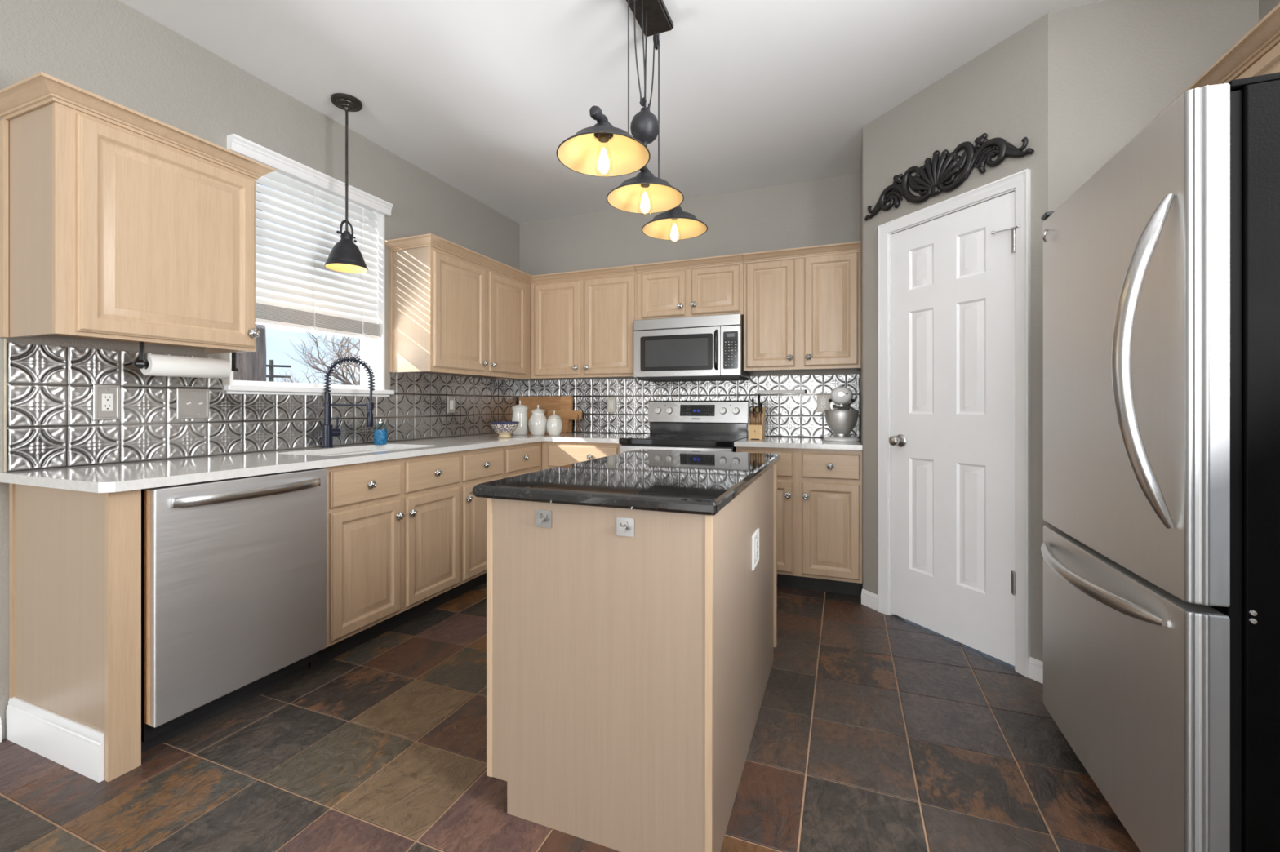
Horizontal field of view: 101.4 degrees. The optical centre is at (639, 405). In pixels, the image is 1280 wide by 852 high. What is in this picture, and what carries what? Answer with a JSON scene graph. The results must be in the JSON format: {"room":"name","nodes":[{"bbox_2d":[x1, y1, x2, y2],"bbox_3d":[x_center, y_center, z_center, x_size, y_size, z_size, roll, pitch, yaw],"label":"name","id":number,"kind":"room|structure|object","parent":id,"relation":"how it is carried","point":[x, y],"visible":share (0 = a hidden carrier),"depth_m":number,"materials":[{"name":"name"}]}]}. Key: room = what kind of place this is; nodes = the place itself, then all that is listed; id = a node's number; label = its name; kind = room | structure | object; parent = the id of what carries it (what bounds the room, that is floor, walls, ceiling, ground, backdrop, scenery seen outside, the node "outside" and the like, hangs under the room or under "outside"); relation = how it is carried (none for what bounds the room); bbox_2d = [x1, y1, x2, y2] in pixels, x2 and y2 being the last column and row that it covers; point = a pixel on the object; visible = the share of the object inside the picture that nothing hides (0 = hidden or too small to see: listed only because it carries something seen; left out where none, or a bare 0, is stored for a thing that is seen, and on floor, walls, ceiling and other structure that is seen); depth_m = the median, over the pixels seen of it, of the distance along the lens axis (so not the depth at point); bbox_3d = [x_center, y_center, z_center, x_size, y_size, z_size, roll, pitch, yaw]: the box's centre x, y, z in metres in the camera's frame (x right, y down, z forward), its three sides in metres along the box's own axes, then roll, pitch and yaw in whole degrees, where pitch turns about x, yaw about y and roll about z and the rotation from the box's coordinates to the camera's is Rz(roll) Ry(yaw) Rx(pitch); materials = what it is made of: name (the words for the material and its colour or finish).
{"room":"kitchen","nodes":[
{"label":"kitchen","id":0,"kind":"room"},
{"bbox_2d":[0,0,519,740],"bbox_3d":[-2.893,-0.232,0.198,0.160,2.757,9.905,0,0,21],"label":"wall","id":1,"kind":"structure","parent":0,"point":[110,50],"depth_m":2.30,"materials":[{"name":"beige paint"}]},
{"bbox_2d":[0,716,1,742],"bbox_3d":[-3.374,1.105,-1.274,0.014,0.085,6.572,0,0,21],"label":"baseboard","id":2,"kind":"structure","parent":1,"relation":"attached to","point":[0,717],"depth_m":1.78,"materials":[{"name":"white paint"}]},
{"bbox_2d":[0,71,275,354],"bbox_3d":[-1.894,-0.631,2.019,0.374,0.800,0.715,0,0,21],"label":"upper cabinet","id":3,"kind":"object","parent":1,"relation":"attached to","point":[118,222],"visible":1,"depth_m":1.82,"materials":[{"name":"brown wood"}]},
{"bbox_2d":[132,341,238,371],"bbox_3d":[-1.850,-0.197,2.152,0.036,0.116,0.364,0,0,21],"label":"paper towel holder","id":4,"kind":"object","parent":3,"relation":"attached to","point":[140,363],"visible":0.37,"depth_m":2.00,"materials":[{"name":"black metal"}]},
{"bbox_2d":[140,353,231,378],"bbox_3d":[-1.852,-0.157,2.147,0.085,0.085,0.278,0,0,21],"label":"paper towel roll","id":5,"kind":"object","parent":4,"relation":"hanging from","point":[159,365],"visible":0.86,"depth_m":2.11,"materials":[{"name":"white paper"}]},
{"bbox_2d":[6,342,519,471],"bbox_3d":[-1.619,0.007,3.223,0.009,0.446,3.055,0,0,21],"label":"backsplash","id":6,"kind":"structure","parent":1,"relation":"attached to","point":[51,424],"depth_m":2.25,"materials":[{"name":"silver metal"}]},
{"bbox_2d":[3,338,6,472],"bbox_3d":[-2.178,0.001,1.798,0.008,0.459,0.006,0,0,21],"label":"strip","id":7,"kind":"object","parent":6,"relation":"attached to","point":[4,340],"visible":1,"depth_m":1.79,"materials":[{"name":"silver metal"}]},
{"bbox_2d":[93,384,119,420],"bbox_3d":[-2.074,-0.011,2.040,0.008,0.138,0.080,0,0,21],"label":"power outlet","id":8,"kind":"object","parent":6,"relation":"attached to","point":[106,397],"visible":1,"depth_m":2.04,"materials":[{"name":"silver metal"}]},
{"bbox_2d":[102,393,113,411],"bbox_3d":[-2.072,-0.011,2.039,0.002,0.067,0.033,0,0,21],"label":"receptacle","id":9,"kind":"object","parent":8,"relation":"attached to","point":[107,398],"depth_m":2.04,"materials":[{"name":"white plastic"}]},
{"bbox_2d":[176,388,209,419],"bbox_3d":[-1.963,-0.006,2.309,0.020,0.132,0.124,0,0,21],"label":"light switch","id":10,"kind":"object","parent":6,"relation":"attached to","point":[191,403],"visible":1,"depth_m":2.31,"materials":[{"name":"silver metal"}]},
{"bbox_2d":[447,396,454,413],"bbox_3d":[-1.377,-0.003,3.826,0.008,0.122,0.076,0,0,21],"label":"light switch","id":11,"kind":"object","parent":6,"relation":"attached to","point":[451,400],"visible":1,"depth_m":3.82,"materials":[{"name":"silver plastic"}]},
{"bbox_2d":[223,170,394,396],"bbox_3d":[-1.814,-0.646,2.898,0.197,1.187,0.957,0,0,21],"label":"window","id":12,"kind":"structure","parent":1,"relation":"in","point":[372,352],"depth_m":3.26,"materials":[{"name":"white paint"}]},
{"bbox_2d":[226,133,393,340],"bbox_3d":[-1.772,-0.834,2.879,0.120,0.853,0.920,0,0,21],"label":"window blind","id":13,"kind":"object","parent":12,"relation":"attached to","point":[298,308],"visible":0.75,"depth_m":2.85,"materials":[{"name":"white paint"}]},
{"bbox_2d":[384,233,532,380],"bbox_3d":[-1.221,-0.619,3.745,0.374,0.824,1.146,0,0,21],"label":"upper cabinet","id":14,"kind":"object","parent":1,"relation":"attached to","point":[454,308],"visible":1,"depth_m":3.39,"materials":[{"name":"brown wood"}]},
{"bbox_2d":[0,582,1141,851],"bbox_3d":[-0.913,1.177,-0.586,4.140,0.061,9.685,0,0,21],"label":"floor","id":15,"kind":"structure","parent":0,"point":[874,731],"depth_m":1.67,"materials":[{"name":"tile"}]},
{"bbox_2d":[5,483,141,782],"bbox_3d":[-1.884,0.705,1.734,0.601,0.884,0.092,0,0,21],"label":"end panel","id":16,"kind":"object","parent":15,"relation":"on","point":[74,702],"visible":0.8,"depth_m":1.67,"materials":[{"name":"brown wood"}]},
{"bbox_2d":[141,468,326,753],"bbox_3d":[-1.700,0.708,2.047,0.678,0.879,0.598,0,0,21],"label":"dishwasher","id":17,"kind":"object","parent":15,"relation":"on","point":[233,571],"visible":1,"depth_m":1.86,"materials":[{"name":"silver metal"}]},
{"bbox_2d":[306,448,459,669],"bbox_3d":[-1.460,0.705,2.750,0.646,0.884,0.862,0,0,21],"label":"base cabinet","id":18,"kind":"object","parent":15,"relation":"on","point":[393,526],"visible":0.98,"depth_m":2.56,"materials":[{"name":"brown wood"}]},
{"bbox_2d":[0,431,643,493],"bbox_3d":[-1.049,0.246,2.992,1.242,0.031,3.076,0,0,21],"label":"countertop","id":19,"kind":"structure","parent":18,"relation":"on","point":[122,477],"depth_m":2.07,"materials":[{"name":"white stone"}]},
{"bbox_2d":[320,355,374,448],"bbox_3d":[-1.603,-0.019,2.890,0.272,0.500,0.082,0,0,-12],"label":"faucet","id":20,"kind":"object","parent":19,"relation":"on","point":[328,432],"visible":1,"depth_m":2.86,"materials":[{"name":"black metal"}]},
{"bbox_2d":[315,448,399,456],"bbox_3d":[-1.451,0.354,2.751,0.440,0.180,0.730,0,0,21],"label":"sink","id":21,"kind":"object","parent":19,"relation":"in","point":[385,450],"visible":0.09,"depth_m":2.96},
{"bbox_2d":[373,418,387,444],"bbox_3d":[-1.523,0.154,3.076,0.073,0.153,0.073,0,0,-24],"label":"soap bottle","id":22,"kind":"object","parent":19,"relation":"on","point":[380,436],"visible":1,"depth_m":3.05,"materials":[{"name":"blue glass"}]},
{"bbox_2d":[489,421,519,438],"bbox_3d":[-0.962,0.174,3.727,0.208,0.112,0.208,0,0,21],"label":"bowl","id":23,"kind":"object","parent":19,"relation":"on","point":[504,428],"visible":1,"depth_m":3.67,"materials":[{"name":"ceramic"}]},
{"bbox_2d":[511,400,528,435],"bbox_3d":[-0.934,0.096,4.081,0.137,0.269,0.137,0,0,21],"label":"canister","id":24,"kind":"object","parent":19,"relation":"on","point":[520,415],"visible":0.95,"depth_m":4.03,"materials":[{"name":"white ceramic"}]},
{"bbox_2d":[528,404,547,435],"bbox_3d":[-0.785,0.114,4.041,0.147,0.234,0.147,0,0,21],"label":"canister","id":25,"kind":"object","parent":19,"relation":"on","point":[537,424],"visible":0.99,"depth_m":3.99,"materials":[{"name":"white ceramic"}]},
{"bbox_2d":[519,395,573,432],"bbox_3d":[-0.818,0.076,4.508,0.527,0.309,0.049,0,0,21],"label":"cutting board","id":26,"kind":"object","parent":19,"relation":"on","point":[563,402],"visible":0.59,"depth_m":4.49,"materials":[{"name":"brown wood"}]},
{"bbox_2d":[546,410,562,435],"bbox_3d":[-0.655,0.135,4.005,0.119,0.192,0.119,0,0,21],"label":"canister","id":27,"kind":"object","parent":19,"relation":"on","point":[554,425],"visible":1,"depth_m":3.96,"materials":[{"name":"white ceramic"}]},
{"bbox_2d":[546,409,582,432],"bbox_3d":[-0.635,0.136,4.383,0.324,0.191,0.043,0,0,22],"label":"cutting board","id":28,"kind":"object","parent":19,"relation":"on","point":[566,415],"visible":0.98,"depth_m":4.37,"materials":[{"name":"brown wood"}]},
{"bbox_2d":[450,446,502,599],"bbox_3d":[-1.228,0.705,3.345,0.646,0.884,0.412,0,0,21],"label":"base cabinet","id":29,"kind":"object","parent":15,"relation":"on","point":[477,466],"visible":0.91,"depth_m":3.15,"materials":[{"name":"brown wood"}]},
{"bbox_2d":[502,441,541,478],"bbox_3d":[-1.067,0.705,3.756,0.646,0.884,0.466,0,0,21],"label":"drawer","id":30,"kind":"object","parent":15,"relation":"on","point":[525,458],"visible":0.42,"depth_m":3.60,"materials":[{"name":"brown wood"}]},
{"bbox_2d":[542,441,621,470],"bbox_3d":[-0.329,0.705,4.012,0.640,0.884,0.646,0,0,21],"label":"base cabinet","id":31,"kind":"object","parent":15,"relation":"on","point":[554,454],"visible":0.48,"depth_m":3.76,"materials":[{"name":"brown wood"}]},
{"bbox_2d":[486,462,777,851],"bbox_3d":[0.069,0.705,1.944,0.715,0.885,1.208,0,0,21],"label":"kitchen island","id":32,"kind":"object","parent":15,"relation":"on","point":[627,677],"visible":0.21,"depth_m":1.38,"materials":[{"name":"brown wood"}]},
{"bbox_2d":[536,509,551,528],"bbox_3d":[-0.266,0.309,1.415,0.049,0.047,0.025,0,0,21],"label":"hook","id":33,"kind":"object","parent":32,"relation":"attached to","point":[544,517],"visible":1,"depth_m":1.42,"materials":[{"name":"silver metal"}]},
{"bbox_2d":[616,516,634,537],"bbox_3d":[-0.041,0.311,1.328,0.049,0.047,0.025,0,0,21],"label":"hook","id":34,"kind":"object","parent":32,"relation":"attached to","point":[624,526],"visible":1,"depth_m":1.33,"materials":[{"name":"silver metal"}]},
{"bbox_2d":[472,448,780,515],"bbox_3d":[0.089,0.244,1.974,0.711,0.035,1.318,0,0,21],"label":"island countertop","id":35,"kind":"structure","parent":32,"relation":"on","point":[681,482],"depth_m":1.56,"materials":[{"name":"black stone"}]},
{"bbox_2d":[751,528,759,570],"bbox_3d":[0.413,0.511,1.863,0.008,0.120,0.125,0,0,21],"label":"power outlet","id":36,"kind":"object","parent":32,"relation":"attached to","point":[755,538],"visible":1,"depth_m":1.84,"materials":[{"name":"white plastic"}]},
{"bbox_2d":[755,538,757,559],"bbox_3d":[0.415,0.511,1.862,0.002,0.067,0.033,0,0,21],"label":"receptacle","id":37,"kind":"object","parent":36,"relation":"attached to","point":[756,539],"depth_m":1.86,"materials":[{"name":"white plastic"}]},
{"bbox_2d":[619,400,749,453],"bbox_3d":[0.326,0.556,3.717,0.781,1.182,0.698,0,0,21],"label":"range","id":38,"kind":"object","parent":15,"relation":"on","point":[674,425],"visible":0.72,"depth_m":3.90,"materials":[{"name":"silver metal"}]},
{"bbox_2d":[619,434,747,447],"bbox_3d":[0.325,0.246,3.713,0.781,0.042,0.570,0,0,21],"label":"cooktop","id":39,"kind":"object","parent":38,"relation":"in","point":[645,440],"depth_m":3.52,"materials":[{"name":"black ceramic"}]},
{"bbox_2d":[735,446,862,595],"bbox_3d":[1.059,0.705,3.470,0.744,0.884,0.646,0,0,21],"label":"base cabinet","id":40,"kind":"object","parent":15,"relation":"on","point":[820,491],"visible":0.7,"depth_m":3.16,"materials":[{"name":"brown wood"}]},
{"bbox_2d":[733,436,862,450],"bbox_3d":[1.059,0.246,3.475,0.749,0.031,0.644,0,0,21],"label":"countertop","id":41,"kind":"structure","parent":40,"relation":"on","point":[769,442],"depth_m":3.23,"materials":[{"name":"white stone"}]},
{"bbox_2d":[748,407,765,439],"bbox_3d":[0.802,0.123,3.591,0.092,0.215,0.167,0,0,21],"label":"knife block","id":42,"kind":"object","parent":41,"relation":"on","point":[756,432],"visible":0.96,"depth_m":3.53,"materials":[{"name":"brown wood"}]},
{"bbox_2d":[751,398,754,411],"bbox_3d":[0.776,0.013,3.589,0.018,0.116,0.063,0,0,21],"label":"knife","id":43,"kind":"object","parent":42,"relation":"in","point":[753,399],"visible":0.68,"depth_m":3.58,"materials":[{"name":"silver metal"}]},
{"bbox_2d":[748,406,760,417],"bbox_3d":[0.776,0.045,3.540,0.079,0.076,0.044,0,0,21],"label":"scissors","id":44,"kind":"object","parent":42,"relation":"in","point":[754,409],"visible":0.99,"depth_m":3.53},
{"bbox_2d":[757,395,760,410],"bbox_3d":[0.817,-0.005,3.584,0.019,0.135,0.072,0,0,21],"label":"knife","id":45,"kind":"object","parent":42,"relation":"in","point":[758,396],"visible":0.78,"depth_m":3.57,"materials":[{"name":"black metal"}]},
{"bbox_2d":[760,402,762,413],"bbox_3d":[0.826,0.028,3.564,0.017,0.095,0.053,0,0,21],"label":"knife","id":46,"kind":"object","parent":42,"relation":"in","point":[761,403],"visible":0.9,"depth_m":3.55,"materials":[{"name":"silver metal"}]},
{"bbox_2d":[823,386,859,441],"bbox_3d":[1.335,0.054,3.472,0.220,0.353,0.363,0,0,21],"label":"stand mixer","id":47,"kind":"object","parent":41,"relation":"on","point":[841,420],"visible":1,"depth_m":3.34,"materials":[{"name":"silver metal"}]},
{"bbox_2d":[824,409,858,436],"bbox_3d":[1.311,0.117,3.412,0.213,0.174,0.213,0,0,21],"label":"mixing bowl","id":48,"kind":"object","parent":47,"relation":"on","point":[842,422],"depth_m":3.34,"materials":[{"name":"silver metal"}]},
{"bbox_2d":[1040,71,1279,851],"bbox_3d":[1.567,0.241,1.337,0.848,1.812,0.842,0,0,21],"label":"refrigerator","id":49,"kind":"object","parent":15,"relation":"on","point":[1160,550],"visible":1,"depth_m":1.11,"materials":[{"name":"silver metal"}]},
{"bbox_2d":[1042,229,1048,242],"bbox_3d":[1.379,-0.579,1.782,0.034,0.046,0.013,0,0,-41],"label":"hook","id":50,"kind":"object","parent":49,"relation":"attached to","point":[1045,230],"visible":1,"depth_m":1.77,"materials":[{"name":"silver metal"}]},
{"bbox_2d":[119,0,1103,223],"bbox_3d":[-0.928,-1.660,-0.569,4.380,0.100,9.905,0,0,21],"label":"ceiling","id":51,"kind":"structure","parent":0,"point":[482,97],"depth_m":2.51,"materials":[{"name":"white paint"}]},
{"bbox_2d":[324,93,368,273],"bbox_3d":[-1.553,-1.167,2.775,0.202,0.886,0.202,0,0,21],"label":"pendant light","id":52,"kind":"object","parent":51,"relation":"hanging from","point":[345,256],"visible":1,"depth_m":2.75,"materials":[{"name":"brown metal"}]},
{"bbox_2d":[556,0,707,244],"bbox_3d":[0.021,-1.179,2.075,0.306,0.860,1.075,0,0,21],"label":"chandelier","id":53,"kind":"object","parent":51,"relation":"hanging from","point":[602,149],"visible":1,"depth_m":2.04,"materials":[{"name":"brown metal"}]},
{"bbox_2d":[597,133,609,142],"bbox_3d":[-0.119,-0.884,1.717,0.042,0.031,0.042,0,0,21],"label":"socket","id":54,"kind":"object","parent":53,"relation":"attached to","point":[602,137],"depth_m":1.71,"materials":[{"name":"brown metal"}]},
{"bbox_2d":[640,183,649,187],"bbox_3d":[0.021,-0.884,2.075,0.042,0.031,0.042,0,0,21],"label":"socket","id":55,"kind":"object","parent":53,"relation":"attached to","point":[642,185],"depth_m":2.07,"materials":[{"name":"brown metal"}]},
{"bbox_2d":[520,173,859,470],"bbox_3d":[0.301,-0.232,4.193,2.886,2.757,0.140,0,0,21],"label":"wall","id":56,"kind":"structure","parent":0,"point":[823,211],"depth_m":4.00,"materials":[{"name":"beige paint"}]},
{"bbox_2d":[530,265,636,380],"bbox_3d":[-0.404,-0.623,4.190,0.921,0.816,0.373,0,0,21],"label":"upper cabinet","id":57,"kind":"object","parent":56,"relation":"attached to","point":[582,321],"visible":1,"depth_m":4.04,"materials":[{"name":"brown wood"}]},
{"bbox_2d":[634,253,743,319],"bbox_3d":[0.394,-0.828,3.878,0.788,0.406,0.373,0,0,21],"label":"upper cabinet","id":58,"kind":"object","parent":56,"relation":"attached to","point":[713,285],"visible":0.99,"depth_m":3.73,"materials":[{"name":"brown wood"}]},
{"bbox_2d":[633,313,750,382],"bbox_3d":[0.379,-0.402,3.841,0.780,0.437,0.419,0,0,21],"label":"microwave","id":59,"kind":"object","parent":58,"relation":"attached to","point":[710,348],"visible":0.99,"depth_m":3.67,"materials":[{"name":"grey metal"}]},
{"bbox_2d":[520,374,859,438],"bbox_3d":[0.227,0.008,4.139,2.776,0.444,0.008,0,0,21],"label":"backsplash","id":60,"kind":"structure","parent":56,"relation":"attached to","point":[787,415],"depth_m":4.04,"materials":[{"name":"silver metal"}]},
{"bbox_2d":[607,396,615,412],"bbox_3d":[-0.236,-0.005,4.313,0.074,0.128,0.008,0,0,21],"label":"power outlet","id":61,"kind":"object","parent":60,"relation":"attached to","point":[611,400],"visible":1,"depth_m":4.31,"materials":[{"name":"white plastic"}]},
{"bbox_2d":[608,400,613,408],"bbox_3d":[-0.237,-0.005,4.311,0.033,0.067,0.002,0,0,21],"label":"receptacle","id":62,"kind":"object","parent":61,"relation":"attached to","point":[611,402],"depth_m":4.31,"materials":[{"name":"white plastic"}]},
{"bbox_2d":[756,389,806,393],"bbox_3d":[1.028,-0.098,3.812,0.354,0.028,0.018,0,0,21],"label":"bar","id":63,"kind":"object","parent":60,"relation":"attached to","point":[805,390],"visible":1,"depth_m":3.80,"materials":[{"name":"silver metal"}]},
{"bbox_2d":[817,394,830,412],"bbox_3d":[1.300,-0.013,3.713,0.090,0.126,0.008,0,0,21],"label":"power outlet","id":64,"kind":"object","parent":60,"relation":"attached to","point":[823,403],"visible":0.99,"depth_m":3.71,"materials":[{"name":"white plastic"}]},
{"bbox_2d":[821,398,826,408],"bbox_3d":[1.299,-0.013,3.711,0.033,0.067,0.002,0,0,21],"label":"receptacle","id":65,"kind":"object","parent":64,"relation":"attached to","point":[823,400],"depth_m":3.71,"materials":[{"name":"white plastic"}]},
{"bbox_2d":[742,240,861,373],"bbox_3d":[1.109,-0.634,3.599,0.744,0.793,0.373,0,0,21],"label":"upper cabinet","id":66,"kind":"object","parent":56,"relation":"attached to","point":[802,305],"visible":1,"depth_m":3.46,"materials":[{"name":"brown wood"}]},
{"bbox_2d":[859,133,862,589],"bbox_3d":[1.454,-0.232,3.316,0.100,2.757,0.655,0,0,21],"label":"wall","id":67,"kind":"structure","parent":0,"point":[861,158],"depth_m":3.25,"materials":[{"name":"beige paint"}]},
{"bbox_2d":[862,13,1048,662],"bbox_3d":[1.527,-0.232,2.609,0.100,2.757,0.960,0,0,-24],"label":"wall","id":68,"kind":"structure","parent":0,"point":[1002,91],"depth_m":2.43,"materials":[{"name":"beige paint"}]},
{"bbox_2d":[861,589,878,611],"bbox_3d":[1.307,1.105,2.969,0.014,0.085,0.124,0,0,-24],"label":"baseboard","id":69,"kind":"structure","parent":68,"relation":"attached to","point":[868,599],"depth_m":2.97,"materials":[{"name":"white paint"}]},
{"bbox_2d":[864,133,1034,220],"bbox_3d":[1.462,-1.145,2.590,0.041,0.229,0.889,0,0,-24],"label":"wall ornament","id":70,"kind":"object","parent":68,"relation":"attached to","point":[932,181],"visible":1,"depth_m":2.53,"materials":[{"name":"plastic"}]},
{"bbox_2d":[878,168,1030,678],"bbox_3d":[1.510,0.076,2.570,0.162,2.142,0.770,0,0,-24],"label":"door","id":71,"kind":"structure","parent":68,"relation":"in","point":[954,273],"depth_m":2.52,"materials":[{"name":"white paint"}]},
{"bbox_2d":[1048,0,1258,525],"bbox_3d":[1.988,-0.232,2.081,0.635,2.757,0.100,0,0,21],"label":"wall","id":72,"kind":"structure","parent":0,"point":[1114,66],"depth_m":2.07,"materials":[{"name":"beige paint"}]},
{"bbox_2d":[1028,657,1043,684],"bbox_3d":[1.945,1.105,2.070,0.707,0.085,0.076,0,0,21],"label":"baseboard","id":73,"kind":"structure","parent":72,"relation":"attached to","point":[1035,666],"depth_m":2.18,"materials":[{"name":"white paint"}]},
{"bbox_2d":[1258,0,1279,21],"bbox_3d":[0.807,-0.232,-1.984,0.120,2.757,8.531,0,0,21],"label":"wall","id":74,"kind":"structure","parent":0,"point":[1265,6],"depth_m":1.89,"materials":[{"name":"beige paint"}]},
{"bbox_2d":[1135,2,1279,136],"bbox_3d":[1.837,-0.862,1.339,0.373,0.338,1.370,0,0,21],"label":"upper cabinet","id":75,"kind":"object","parent":74,"relation":"attached to","point":[1257,53],"visible":0.18,"depth_m":1.47,"materials":[{"name":"brown wood"}]},
{"label":"outside","id":76,"kind":"structure","parent":0,"visible":0},
{"bbox_3d":[-16.702,1.622,33.356,110.000,0.250,110.000,0,0,21],"label":"ground","id":77,"kind":"structure","parent":76,"visible":0},
{"bbox_2d":[233,182,266,381],"bbox_3d":[-3.803,-1.209,4.741,1.854,5.431,2.108,0,0,38],"label":"trunk","id":78,"kind":"object","parent":77,"relation":"on","point":[251,366],"visible":0.04,"depth_m":4.71,"materials":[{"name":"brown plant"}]},
{"bbox_2d":[266,360,291,382],"bbox_3d":[-21.108,-0.543,29.996,1.900,4.100,0.330,0,0,-34],"label":"utility pole","id":79,"kind":"object","parent":77,"relation":"on","point":[270,366],"visible":0.44,"depth_m":29.94,"materials":[{"name":"silver metal"}]},
{"bbox_2d":[266,368,303,382],"bbox_3d":[-18.468,-0.208,26.848,2.285,3.441,3.492,0,0,-11],"label":"bare tree","id":80,"kind":"object","parent":77,"relation":"on","point":[289,369],"visible":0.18,"depth_m":27.37,"materials":[{"name":"brown plant"}]},
{"bbox_2d":[279,348,359,385],"bbox_3d":[-12.916,-0.741,22.918,5.371,4.520,2.428,0,0,-9],"label":"bare tree","id":81,"kind":"object","parent":77,"relation":"on","point":[313,375],"visible":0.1,"depth_m":22.35,"materials":[{"name":"brown plant"}]},
{"bbox_2d":[283,330,359,385],"bbox_3d":[-10.415,-1.144,18.257,3.667,5.333,4.315,0,0,7],"label":"bare tree","id":82,"kind":"object","parent":77,"relation":"on","point":[347,350],"visible":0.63,"depth_m":18.14,"materials":[{"name":"brown plant"}]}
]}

